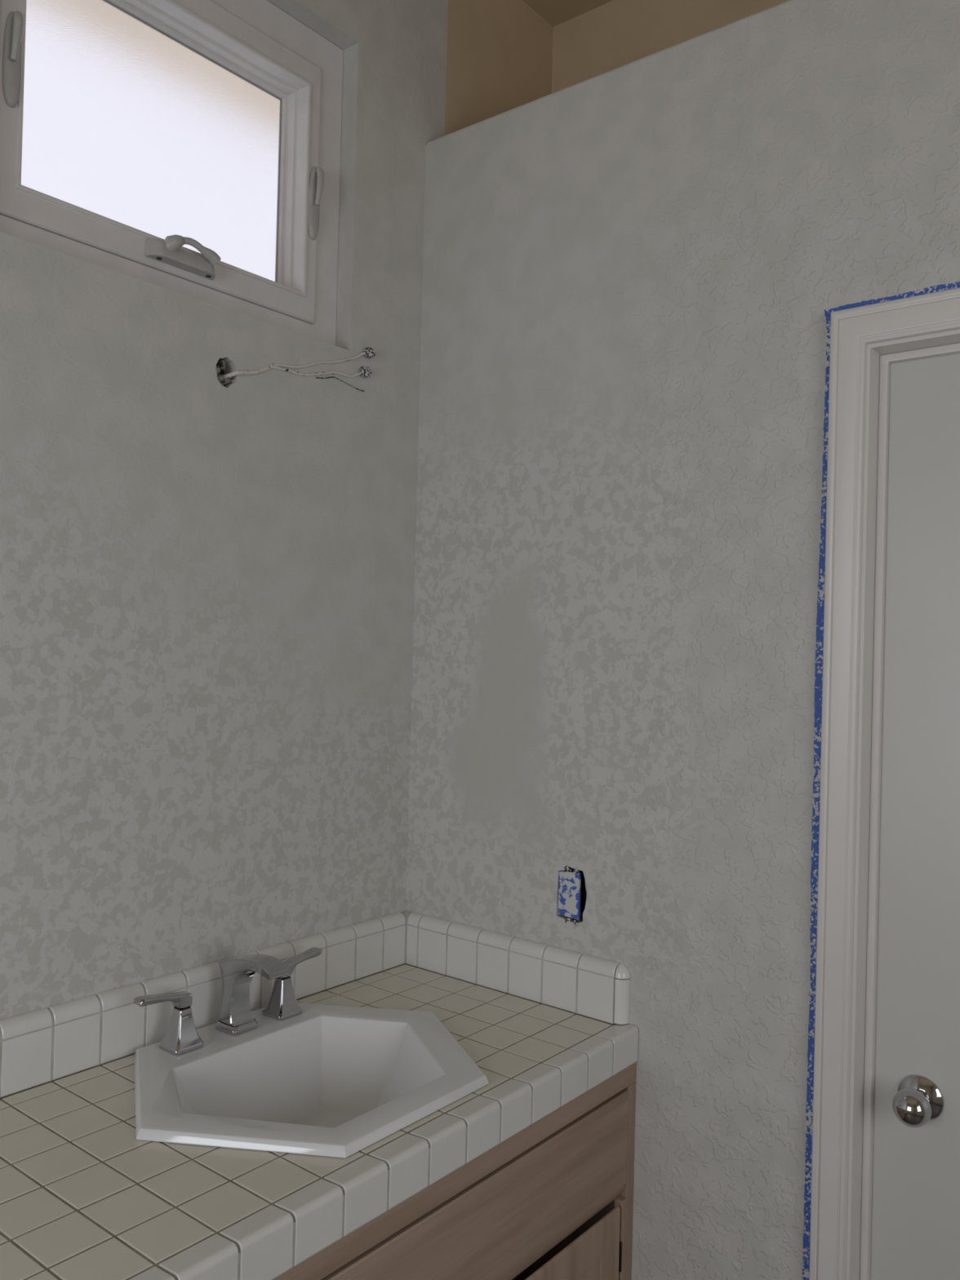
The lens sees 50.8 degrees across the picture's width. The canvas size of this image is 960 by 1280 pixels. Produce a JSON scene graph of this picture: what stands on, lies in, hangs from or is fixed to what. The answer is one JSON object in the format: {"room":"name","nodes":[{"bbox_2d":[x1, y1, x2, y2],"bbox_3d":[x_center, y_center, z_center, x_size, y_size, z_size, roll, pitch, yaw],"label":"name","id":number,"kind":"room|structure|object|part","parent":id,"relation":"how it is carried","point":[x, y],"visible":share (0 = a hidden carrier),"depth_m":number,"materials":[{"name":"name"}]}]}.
{"room":"bathroom","nodes":[
{"label":"bathroom","id":0,"kind":"room"},
{"bbox_2d":[0,0,553,1019],"bbox_3d":[-0.945,-0.024,1.267,0.150,3.085,3.620,1,-1,39],"label":"wall","id":1,"kind":"structure","parent":0,"point":[207,586],"depth_m":1.76,"materials":[{"name":"paint"}]},
{"bbox_2d":[0,0,343,345],"bbox_3d":[-0.532,-0.885,1.749,0.136,0.612,0.743,1,-1,39],"label":"window","id":2,"kind":"structure","parent":1,"relation":"in","point":[190,148],"depth_m":1.78,"materials":[{"name":"white plastic"}]},
{"bbox_3d":[-0.680,-0.888,1.488,0.016,0.080,0.029,2,-1,-19],"label":"lever","id":3,"kind":"part","parent":2,"relation":"part of","materials":[{"name":"white metal"}]},
{"bbox_3d":[-0.561,-0.875,1.771,0.005,0.387,0.540,1,-1,39],"label":"glass pane","id":4,"kind":"part","parent":2,"relation":"part of","materials":[{"name":"glass"}]},
{"bbox_3d":[-0.478,-0.664,1.730,0.022,0.030,0.076,1,-1,39],"label":"crank handle","id":5,"kind":"part","parent":2,"relation":"part of","materials":[{"name":"white metal"}]},
{"bbox_3d":[-0.310,-0.875,1.950,0.016,0.080,0.029,2,-1,-19],"label":"lever","id":6,"kind":"part","parent":2,"relation":"part of","materials":[{"name":"white metal"}]},
{"bbox_2d":[0,911,406,1097],"bbox_3d":[-0.742,0.603,1.399,0.019,0.105,1.891,1,-1,39],"label":"tile backsplash","id":7,"kind":"structure","parent":1,"relation":"attached to","point":[45,1045],"depth_m":1.64,"materials":[{"name":"white tile"}]},
{"bbox_2d":[215,346,375,391],"bbox_3d":[-0.356,-0.508,1.898,0.058,0.165,0.391,1,-1,40],"label":"wiring","id":8,"kind":"object","parent":1,"relation":"attached to","point":[224,379],"visible":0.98,"depth_m":1.89,"materials":[{"name":"metal"}]},
{"bbox_2d":[522,0,613,26],"bbox_3d":[0.275,-1.595,0.259,3.270,0.100,3.740,1,-1,39],"label":"ceiling","id":9,"kind":"structure","parent":0,"point":[555,12],"depth_m":2.44,"materials":[{"name":"paint"}]},
{"bbox_2d":[551,0,788,93],"bbox_3d":[1.392,-1.068,1.641,3.000,0.872,0.164,1,-1,39],"label":"wall","id":10,"kind":"structure","parent":0,"point":[611,35],"depth_m":2.38,"materials":[{"name":"beige paint"}]},
{"bbox_2d":[405,0,959,1279],"bbox_3d":[1.059,0.263,1.255,3.000,2.613,0.120,1,-1,39],"label":"wall","id":11,"kind":"structure","parent":0,"point":[632,271],"depth_m":1.77,"materials":[{"name":"paint"}]},
{"bbox_2d":[404,910,630,1024],"bbox_3d":[0.049,0.628,1.964,0.545,0.105,0.019,1,-1,39],"label":"tile backsplash","id":12,"kind":"structure","parent":11,"relation":"attached to","point":[597,988],"depth_m":1.93,"materials":[{"name":"white tile"}]},
{"bbox_2d":[558,865,586,926],"bbox_3d":[0.190,0.478,1.907,0.071,0.115,0.060,1,-1,39],"label":"outlet box","id":13,"kind":"object","parent":11,"relation":"attached to","point":[572,894],"visible":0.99,"depth_m":1.89,"materials":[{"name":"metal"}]},
{"bbox_2d":[808,287,959,1279],"bbox_3d":[0.908,0.529,1.357,0.878,2.076,0.138,1,-1,39],"label":"door","id":14,"kind":"structure","parent":11,"relation":"in","point":[885,1194],"depth_m":1.56,"materials":[{"name":"white wood"}]},
{"bbox_2d":[801,309,831,1279],"bbox_3d":[0.527,0.516,1.597,0.018,2.086,0.001,1,-1,39],"label":"tape","id":15,"kind":"object","parent":14,"relation":"attached to","point":[820,600],"visible":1,"depth_m":1.60,"materials":[{"name":"blue paint"}]},
{"bbox_2d":[824,281,959,315],"bbox_3d":[0.902,-0.517,1.326,0.906,0.016,0.001,1,-1,39],"label":"tape","id":16,"kind":"object","parent":14,"relation":"attached to","point":[955,285],"visible":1,"depth_m":1.53,"materials":[{"name":"blue paint"}]},
{"bbox_3d":[0.671,0.701,1.544,0.068,0.068,0.015,1,-1,39],"label":"knob","id":17,"kind":"part","parent":14,"relation":"part of","materials":[{"name":"silver metal"}]},
{"bbox_3d":[0.194,1.589,0.230,3.270,0.100,3.740,1,-1,39],"label":"floor","id":18,"kind":"structure","parent":0,"visible":0},
{"bbox_2d":[272,1062,635,1279],"bbox_3d":[-0.532,1.125,1.235,0.562,0.810,1.859,1,-1,39],"label":"vanity cabinet","id":19,"kind":"object","parent":18,"relation":"on","point":[553,1200],"visible":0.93,"depth_m":1.54,"materials":[{"name":"brown wood"}]},
{"bbox_2d":[0,963,638,1279],"bbox_3d":[-0.531,0.688,1.227,0.565,0.061,1.891,1,-1,39],"label":"countertop","id":20,"kind":"structure","parent":19,"relation":"on","point":[82,1197],"depth_m":1.29,"materials":[{"name":"beige tile"}]},
{"bbox_2d":[133,946,322,1055],"bbox_3d":[-0.381,0.588,1.670,0.134,0.129,0.371,1,-1,39],"label":"faucet","id":21,"kind":"object","parent":20,"relation":"on","point":[181,1037],"visible":1,"depth_m":1.68,"materials":[{"name":"silver metal"}]},
{"bbox_3d":[-0.497,0.568,1.585,0.022,0.034,0.094,1,-1,39],"label":"lever","id":22,"kind":"part","parent":21,"relation":"part of","materials":[{"name":"silver metal"}]},
{"bbox_3d":[-0.476,0.618,1.613,0.052,0.063,0.052,1,-1,39],"label":"handle","id":23,"kind":"part","parent":21,"relation":"part of","materials":[{"name":"silver metal"}]},
{"bbox_3d":[-0.408,0.646,1.699,0.052,0.013,0.052,1,-1,39],"label":"spout","id":24,"kind":"part","parent":21,"relation":"part of","materials":[{"name":"silver metal"}]},
{"bbox_3d":[-0.377,0.582,1.675,0.134,0.118,0.045,1,-1,39],"label":"spout arm","id":25,"kind":"part","parent":21,"relation":"part of","materials":[{"name":"silver metal"}]},
{"bbox_3d":[-0.346,0.623,1.772,0.052,0.063,0.052,1,-1,39],"label":"handle","id":26,"kind":"part","parent":21,"relation":"part of","materials":[{"name":"silver metal"}]},
{"bbox_3d":[-0.322,0.574,1.800,0.022,0.034,0.094,1,-1,39],"label":"lever","id":27,"kind":"part","parent":21,"relation":"part of","materials":[{"name":"silver metal"}]},
{"bbox_2d":[133,1002,488,1158],"bbox_3d":[-0.269,0.730,1.571,0.481,0.150,0.598,1,-1,39],"label":"sink","id":28,"kind":"object","parent":20,"relation":"in","point":[322,1080],"visible":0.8,"depth_m":1.62,"materials":[{"name":"white ceramic"}]},
{"bbox_3d":[0.121,1.189,1.609,0.007,0.421,0.372,1,-1,39],"label":"door","id":29,"kind":"part","parent":19,"relation":"part of","materials":[{"name":"brown wood"}]}
]}

